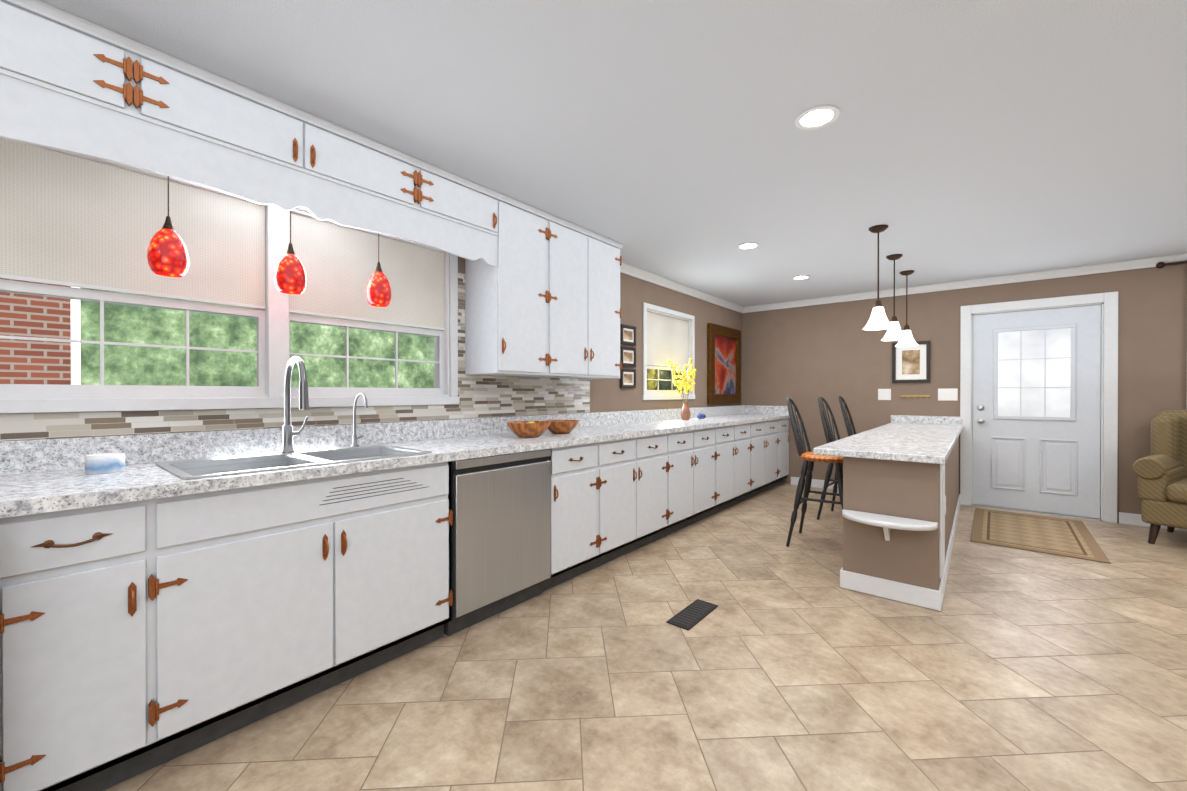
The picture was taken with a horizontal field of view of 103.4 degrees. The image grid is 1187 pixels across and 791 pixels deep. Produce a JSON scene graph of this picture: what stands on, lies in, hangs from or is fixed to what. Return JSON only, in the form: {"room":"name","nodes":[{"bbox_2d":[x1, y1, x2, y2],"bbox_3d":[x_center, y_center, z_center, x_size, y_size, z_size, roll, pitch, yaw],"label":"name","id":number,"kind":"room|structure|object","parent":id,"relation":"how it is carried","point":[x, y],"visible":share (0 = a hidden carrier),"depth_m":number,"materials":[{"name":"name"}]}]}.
{"room":"kitchen","nodes":[
{"label":"kitchen","id":0,"kind":"room"},
{"bbox_2d":[4,209,741,440],"bbox_3d":[-0.869,-0.019,3.141,0.150,2.400,9.410,0,0,40],"label":"wall","id":1,"kind":"structure","parent":0,"point":[608,395],"depth_m":4.66,"materials":[{"name":"beige paint"}]},
{"bbox_2d":[0,0,139,151],"bbox_3d":[-1.884,-1.090,1.517,0.338,0.243,0.529,0,0,40],"label":"upper cabinet","id":2,"kind":"object","parent":1,"relation":"attached to","point":[63,73],"depth_m":1.50,"materials":[{"name":"white paint"}]},
{"bbox_2d":[128,43,307,195],"bbox_3d":[-1.547,-1.091,1.925,0.338,0.243,0.529,0,0,40],"label":"upper cabinet","id":3,"kind":"object","parent":1,"relation":"attached to","point":[193,118],"depth_m":1.79,"materials":[{"name":"white paint"}]},
{"bbox_2d":[147,176,188,276],"bbox_3d":[-1.600,-0.712,1.765,0.120,0.513,0.120,0,0,40],"label":"light","id":4,"kind":"object","parent":3,"relation":"hanging from","point":[167,254],"visible":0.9,"depth_m":1.73,"materials":[{"name":"red glass"}]},
{"bbox_2d":[274,210,305,294],"bbox_3d":[-1.342,-0.713,2.078,0.120,0.513,0.120,0,0,40],"label":"light","id":5,"kind":"object","parent":3,"relation":"hanging from","point":[290,276],"visible":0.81,"depth_m":2.04,"materials":[{"name":"red glass"}]},
{"bbox_2d":[0,138,459,413],"bbox_3d":[-1.538,-0.454,2.308,0.173,1.025,1.935,0,0,40],"label":"window","id":6,"kind":"structure","parent":1,"relation":"in","point":[67,219],"depth_m":2.05,"materials":[{"name":"white paint"}]},
{"bbox_2d":[0,273,589,440],"bbox_3d":[-1.276,-0.318,2.524,0.006,0.938,3.902,0,0,40],"label":"backsplash","id":7,"kind":"structure","parent":1,"relation":"attached to","point":[481,396],"depth_m":2.49,"materials":[{"name":"tile"}]},
{"bbox_2d":[284,113,419,227],"bbox_3d":[-1.211,-1.093,2.333,0.338,0.243,0.529,0,0,40],"label":"upper cabinet","id":8,"kind":"object","parent":1,"relation":"attached to","point":[350,173],"depth_m":2.20,"materials":[{"name":"white paint"}]},
{"bbox_2d":[366,233,391,306],"bbox_3d":[-1.091,-0.714,2.382,0.120,0.513,0.120,0,0,40],"label":"light","id":9,"kind":"object","parent":8,"relation":"hanging from","point":[378,290],"visible":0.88,"depth_m":2.35,"materials":[{"name":"red glass"}]},
{"bbox_2d":[388,160,503,247],"bbox_3d":[-0.874,-1.094,2.741,0.338,0.243,0.529,0,0,40],"label":"upper cabinet","id":10,"kind":"object","parent":1,"relation":"attached to","point":[455,209],"depth_m":2.60,"materials":[{"name":"white paint"}]},
{"bbox_2d":[460,195,551,376],"bbox_3d":[-0.572,-0.677,3.109,0.338,1.080,0.420,0,0,40],"label":"upper cabinet","id":11,"kind":"object","parent":1,"relation":"attached to","point":[542,293],"depth_m":2.97,"materials":[{"name":"white paint"}]},
{"bbox_2d":[532,216,591,378],"bbox_3d":[-0.304,-0.678,3.433,0.338,1.080,0.421,0,0,40],"label":"upper cabinet","id":12,"kind":"object","parent":1,"relation":"attached to","point":[571,243],"depth_m":3.35,"materials":[{"name":"white paint"}]},
{"bbox_2d":[592,232,623,378],"bbox_3d":[-0.036,-0.679,3.758,0.338,1.080,0.420,0,0,40],"label":"upper cabinet","id":13,"kind":"object","parent":1,"relation":"attached to","point":[606,258],"depth_m":3.65,"materials":[{"name":"white paint"}]},
{"bbox_2d":[620,368,635,387],"bbox_3d":[0.329,-0.162,4.451,0.025,0.185,0.240,0,0,40],"label":"picture","id":14,"kind":"object","parent":1,"relation":"attached to","point":[627,378],"visible":0.88,"depth_m":4.44},
{"bbox_2d":[620,346,635,366],"bbox_3d":[0.329,-0.367,4.450,0.025,0.185,0.240,0,0,40],"label":"picture","id":15,"kind":"object","parent":1,"relation":"attached to","point":[627,356],"visible":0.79,"depth_m":4.44},
{"bbox_2d":[620,324,635,345],"bbox_3d":[0.329,-0.572,4.450,0.025,0.185,0.240,0,0,40],"label":"picture","id":16,"kind":"object","parent":1,"relation":"attached to","point":[627,334],"visible":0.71,"depth_m":4.44},
{"bbox_2d":[642,302,694,399],"bbox_3d":[0.779,-0.442,5.116,0.173,0.970,1.085,0,0,40],"label":"window","id":17,"kind":"structure","parent":1,"relation":"in","point":[668,334],"depth_m":5.06,"materials":[{"name":"white paint"}]},
{"bbox_2d":[620,262,743,312],"bbox_3d":[1.025,-1.189,5.267,0.060,0.074,3.255,0,0,40],"label":"crown molding","id":18,"kind":"structure","parent":1,"relation":"attached to","point":[636,272],"depth_m":5.10,"materials":[{"name":"white paint"}]},
{"bbox_2d":[707,323,740,404],"bbox_3d":[1.715,-0.390,6.109,0.045,1.000,0.940,0,0,40],"label":"framed painting","id":19,"kind":"object","parent":1,"relation":"attached to","point":[723,364],"visible":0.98,"depth_m":6.05,"materials":[{"name":"wood"}]},
{"bbox_2d":[39,0,1186,306],"bbox_3d":[1.580,-1.262,1.115,6.500,0.100,9.410,0,0,40],"label":"ceiling","id":20,"kind":"structure","parent":0,"point":[957,140],"depth_m":2.01,"materials":[{"name":"white paint"}]},
{"bbox_2d":[737,242,759,249],"bbox_3d":[1.261,-1.218,3.824,0.180,0.006,0.180,0,0,40],"label":"recessed light","id":21,"kind":"object","parent":20,"relation":"in","point":[748,245],"visible":1,"depth_m":3.81,"materials":[{"name":"white paint"}]},
{"bbox_2d":[792,275,809,279],"bbox_3d":[2.152,-1.222,4.864,0.180,0.006,0.180,0,0,40],"label":"recessed light","id":22,"kind":"object","parent":20,"relation":"in","point":[802,277],"visible":0.98,"depth_m":4.86,"materials":[{"name":"white paint"}]},
{"bbox_2d":[794,105,839,129],"bbox_3d":[0.976,-1.211,2.049,0.180,0.006,0.180,0,0,40],"label":"recessed light","id":23,"kind":"object","parent":20,"relation":"in","point":[817,117],"visible":1,"depth_m":2.04,"materials":[{"name":"white paint"}]},
{"bbox_2d":[863,224,893,329],"bbox_3d":[2.068,-0.853,3.405,0.194,0.733,0.194,0,0,40],"label":"pendant light","id":24,"kind":"object","parent":20,"relation":"hanging from","point":[878,319],"visible":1,"depth_m":3.38,"materials":[{"name":"white glass"}]},
{"bbox_2d":[881,254,906,340],"bbox_3d":[2.633,-0.856,4.105,0.194,0.733,0.194,0,0,40],"label":"pendant light","id":25,"kind":"object","parent":20,"relation":"hanging from","point":[895,333],"visible":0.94,"depth_m":4.08,"materials":[{"name":"white glass"}]},
{"bbox_2d":[895,270,917,346],"bbox_3d":[3.100,-0.858,4.640,0.194,0.733,0.194,0,0,40],"label":"pendant light","id":26,"kind":"object","parent":20,"relation":"hanging from","point":[909,341],"visible":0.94,"depth_m":4.62,"materials":[{"name":"white glass"}]},
{"bbox_2d":[103,483,1186,790],"bbox_3d":[1.580,1.238,1.125,6.500,0.100,9.410,0,0,40],"label":"floor","id":27,"kind":"structure","parent":0,"point":[793,665],"depth_m":1.90,"materials":[{"name":"tile"}]},
{"bbox_2d":[0,498,159,790],"bbox_3d":[-1.694,0.748,1.516,0.641,0.870,0.308,0,0,40],"label":"base cabinet","id":28,"kind":"object","parent":27,"relation":"on","point":[142,636],"depth_m":1.32,"materials":[{"name":"white paint"}]},
{"bbox_2d":[160,461,452,764],"bbox_3d":[-1.259,0.746,2.043,0.641,0.870,1.059,0,0,40],"label":"base cabinet","id":29,"kind":"object","parent":27,"relation":"on","point":[274,597],"depth_m":1.72,"materials":[{"name":"white paint"}]},
{"bbox_2d":[444,449,550,635],"bbox_3d":[-0.695,0.745,2.696,0.627,0.868,0.642,0,0,40],"label":"dishwasher","id":30,"kind":"object","parent":27,"relation":"on","point":[501,538],"visible":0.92,"depth_m":2.45,"materials":[{"name":"silver metal"}]},
{"bbox_2d":[542,448,555,591],"bbox_3d":[-0.711,0.744,2.708,0.641,0.870,0.704,0,0,40],"label":"base cabinet","id":31,"kind":"object","parent":27,"relation":"on","point":[551,582],"depth_m":2.78,"materials":[{"name":"white paint"}]},
{"bbox_2d":[556,442,599,584],"bbox_3d":[-0.356,0.742,3.137,0.641,0.870,0.445,0,0,40],"label":"base cabinet","id":32,"kind":"object","parent":27,"relation":"on","point":[577,466],"depth_m":2.95,"materials":[{"name":"white paint"}]},
{"bbox_2d":[600,437,639,565],"bbox_3d":[-0.073,0.741,3.481,0.641,0.870,0.446,0,0,40],"label":"base cabinet","id":33,"kind":"object","parent":27,"relation":"on","point":[619,459],"depth_m":3.30,"materials":[{"name":"white paint"}]},
{"bbox_2d":[640,433,671,546],"bbox_3d":[0.211,0.739,3.824,0.641,0.870,0.445,0,0,40],"label":"base cabinet","id":34,"kind":"object","parent":27,"relation":"on","point":[655,450],"depth_m":3.66,"materials":[{"name":"white paint"}]},
{"bbox_2d":[672,430,695,532],"bbox_3d":[0.494,0.738,4.167,0.641,0.870,0.445,0,0,40],"label":"base cabinet","id":35,"kind":"object","parent":27,"relation":"on","point":[683,443],"depth_m":4.01,"materials":[{"name":"white paint"}]},
{"bbox_2d":[666,599,717,629],"bbox_3d":[0.539,1.178,2.535,0.130,0.008,0.350,0,0,40],"label":"floor vent","id":36,"kind":"object","parent":27,"relation":"in","point":[691,615],"visible":1,"depth_m":2.52,"materials":[{"name":"metal"}]},
{"bbox_2d":[696,427,715,521],"bbox_3d":[0.778,0.737,4.511,0.641,0.870,0.446,0,0,40],"label":"base cabinet","id":37,"kind":"object","parent":27,"relation":"on","point":[705,438],"depth_m":4.33,"materials":[{"name":"white paint"}]},
{"bbox_2d":[716,425,735,512],"bbox_3d":[1.061,0.735,4.855,0.641,0.870,0.445,0,0,40],"label":"base cabinet","id":38,"kind":"object","parent":27,"relation":"on","point":[725,435],"depth_m":4.67,"materials":[{"name":"white paint"}]},
{"bbox_2d":[736,423,751,503],"bbox_3d":[1.344,0.734,5.198,0.641,0.870,0.445,0,0,40],"label":"base cabinet","id":39,"kind":"object","parent":27,"relation":"on","point":[743,431],"depth_m":5.03,"materials":[{"name":"white paint"}]},
{"bbox_2d":[752,421,767,496],"bbox_3d":[1.628,0.733,5.541,0.641,0.870,0.445,0,0,40],"label":"base cabinet","id":40,"kind":"object","parent":27,"relation":"on","point":[759,429],"depth_m":5.39,"materials":[{"name":"white paint"}]},
{"bbox_2d":[768,419,779,489],"bbox_3d":[1.911,0.732,5.884,0.641,0.870,0.446,0,0,40],"label":"base cabinet","id":41,"kind":"object","parent":27,"relation":"on","point":[773,425],"depth_m":5.76,"materials":[{"name":"white paint"}]},
{"bbox_2d":[780,418,789,483],"bbox_3d":[2.195,0.730,6.228,0.641,0.870,0.445,0,0,40],"label":"base cabinet","id":42,"kind":"object","parent":27,"relation":"on","point":[784,423],"depth_m":6.05,"materials":[{"name":"white paint"}]},
{"bbox_2d":[0,405,789,517],"bbox_3d":[0.281,0.226,3.890,0.664,0.155,6.487,0,0,40],"label":"countertop","id":43,"kind":"structure","parent":42,"relation":"on","point":[37,476],"depth_m":2.00,"materials":[{"name":"grey stone"}]},
{"bbox_2d":[85,453,124,473],"bbox_3d":[-1.732,0.239,1.664,0.100,0.062,0.100,0,0,40],"label":"candle tin","id":44,"kind":"object","parent":43,"relation":"on","point":[101,463],"visible":0.98,"depth_m":1.63,"materials":[{"name":"metal"}]},
{"bbox_2d":[155,444,431,479],"bbox_3d":[-1.244,0.371,2.023,0.541,0.216,0.885,0,0,40],"label":"double-bowl sink","id":45,"kind":"object","parent":43,"relation":"in","point":[208,467],"visible":0.25,"depth_m":2.02,"materials":[{"name":"silver metal"}]},
{"bbox_2d":[280,356,308,452],"bbox_3d":[-1.319,0.043,2.117,0.249,0.437,0.110,0,0,40],"label":"gooseneck faucet","id":46,"kind":"object","parent":43,"relation":"on","point":[288,433],"visible":1,"depth_m":2.14,"materials":[{"name":"silver metal"}]},
{"bbox_2d":[350,392,367,446],"bbox_3d":[-1.168,0.123,2.366,0.156,0.276,0.061,0,0,40],"label":"tap","id":47,"kind":"object","parent":43,"relation":"on","point":[354,440],"visible":1,"depth_m":2.39,"materials":[{"name":"silver metal"}]},
{"bbox_2d":[506,419,550,437],"bbox_3d":[-0.417,0.208,3.022,0.290,0.114,0.290,0,0,40],"label":"bowl","id":48,"kind":"object","parent":43,"relation":"on","point":[527,429],"visible":1,"depth_m":2.93,"materials":[{"name":"brown wood"}]},
{"bbox_2d":[543,420,578,433],"bbox_3d":[-0.228,0.220,3.282,0.260,0.088,0.260,0,0,40],"label":"bowl","id":49,"kind":"object","parent":43,"relation":"on","point":[561,426],"visible":0.77,"depth_m":3.20,"materials":[{"name":"brown wood"}]},
{"bbox_2d":[667,358,695,419],"bbox_3d":[0.979,-0.070,4.982,0.251,0.655,0.507,0,0,40],"label":"vase","id":50,"kind":"object","parent":43,"relation":"on","point":[687,387],"visible":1,"depth_m":4.92,"materials":[{"name":"brown ceramic"}]},
{"bbox_2d":[786,397,842,546],"bbox_3d":[1.802,0.595,3.718,0.521,1.168,0.470,0,0,36],"label":"bar stool","id":51,"kind":"object","parent":27,"relation":"on","point":[809,458],"visible":0.79,"depth_m":3.66,"materials":[{"name":"brown wood"}]},
{"bbox_2d":[817,396,839,519],"bbox_3d":[2.421,0.592,4.469,0.521,1.168,0.470,0,0,43],"label":"bar stool","id":52,"kind":"object","parent":27,"relation":"on","point":[829,435],"visible":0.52,"depth_m":4.54,"materials":[{"name":"brown wood"}]},
{"bbox_2d":[838,396,855,436],"bbox_3d":[2.967,0.590,5.130,0.521,1.168,0.470,0,0,38],"label":"bar stool","id":53,"kind":"object","parent":27,"relation":"on","point":[849,428],"visible":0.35,"depth_m":5.27,"materials":[{"name":"black wood"}]},
{"bbox_2d":[813,415,962,610],"bbox_3d":[2.635,0.704,3.943,0.658,0.942,3.411,0,0,40],"label":"peninsula bar","id":54,"kind":"object","parent":27,"relation":"on","point":[900,477],"visible":1,"depth_m":2.75,"materials":[{"name":"beige paint"}]},
{"bbox_2d":[970,508,1110,563],"bbox_3d":[3.795,1.172,4.075,0.770,0.008,1.420,0,0,41],"label":"door mat","id":55,"kind":"object","parent":27,"relation":"on","point":[1058,536],"visible":0.98,"depth_m":3.94,"materials":[{"name":"beige fabric"}]},
{"bbox_2d":[1133,410,1186,544],"bbox_3d":[4.866,0.654,3.572,0.770,1.054,0.886,0,0,-30],"label":"wingback armchair","id":56,"kind":"object","parent":27,"relation":"on","point":[1161,471],"visible":1,"depth_m":3.71,"materials":[{"name":"brown fabric"}]},
{"bbox_2d":[742,264,1186,522],"bbox_3d":[4.585,-0.025,4.643,6.350,2.400,0.150,0,0,40],"label":"wall","id":57,"kind":"structure","parent":0,"point":[803,358],"depth_m":5.25,"materials":[{"name":"beige paint"}]},
{"bbox_2d":[791,477,837,489],"bbox_3d":[3.083,1.121,5.777,1.255,0.100,0.019,0,0,40],"label":"baseboard","id":58,"kind":"structure","parent":57,"relation":"attached to","point":[817,483],"depth_m":5.98,"materials":[{"name":"white paint"}]},
{"bbox_2d":[878,389,890,399],"bbox_3d":[3.416,-0.012,5.504,0.130,0.132,0.009,0,0,40],"label":"switch plate","id":59,"kind":"object","parent":57,"relation":"attached to","point":[884,394],"visible":1,"depth_m":5.50,"materials":[{"name":"white plastic"}]},
{"bbox_2d":[892,341,929,382],"bbox_3d":[3.609,-0.377,5.332,0.360,0.464,0.025,0,0,40],"label":"framed picture","id":60,"kind":"object","parent":57,"relation":"attached to","point":[910,364],"visible":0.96,"depth_m":5.32},
{"bbox_2d":[900,395,930,398],"bbox_3d":[3.635,0.017,5.306,0.290,0.043,0.035,0,0,40],"label":"key rack","id":61,"kind":"object","parent":57,"relation":"attached to","point":[908,396],"visible":0.9,"depth_m":5.31,"materials":[{"name":"brown wood"}]},
{"bbox_2d":[938,388,957,400],"bbox_3d":[3.873,-0.011,5.127,0.172,0.132,0.009,0,0,40],"label":"switch plate","id":62,"kind":"object","parent":57,"relation":"attached to","point":[949,394],"visible":1,"depth_m":5.12,"materials":[{"name":"white plastic"}]},
{"bbox_2d":[744,254,1186,312],"bbox_3d":[4.430,-1.187,4.631,6.120,0.074,0.060,0,0,40],"label":"crown molding","id":63,"kind":"structure","parent":57,"relation":"attached to","point":[1148,262],"depth_m":4.89,"materials":[{"name":"white paint"}]},
{"bbox_2d":[973,305,1101,518],"bbox_3d":[4.407,0.153,4.694,0.948,2.016,0.113,0,0,40],"label":"exterior door","id":64,"kind":"structure","parent":57,"relation":"in","point":[1036,404],"depth_m":4.68,"materials":[{"name":"white paint"}]},
{"bbox_2d":[960,291,1117,522],"bbox_3d":[4.442,0.107,4.747,1.144,2.135,0.172,0,0,40],"label":"door frame","id":65,"kind":"structure","parent":57,"relation":"attached to","point":[1109,431],"depth_m":4.42,"materials":[{"name":"white paint"}]},
{"bbox_2d":[1119,512,1186,530],"bbox_3d":[5.839,1.130,3.502,2.579,0.100,0.019,0,0,40],"label":"baseboard","id":66,"kind":"structure","parent":57,"relation":"attached to","point":[1130,518],"depth_m":4.26,"materials":[{"name":"white paint"}]},
{"bbox_2d":[1156,261,1186,267],"bbox_3d":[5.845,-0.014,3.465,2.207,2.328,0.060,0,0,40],"label":"curtain rod","id":67,"kind":"object","parent":57,"relation":"attached to","point":[1160,264],"visible":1,"depth_m":4.11,"materials":[{"name":"brown metal"}]},
{"label":"outside","id":68,"kind":"structure","parent":0,"visible":0},
{"bbox_2d":[0,278,972,501],"bbox_3d":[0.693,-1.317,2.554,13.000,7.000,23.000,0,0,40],"label":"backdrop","id":69,"kind":"structure","parent":68,"point":[325,378],"depth_m":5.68,"materials":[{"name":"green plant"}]}
]}

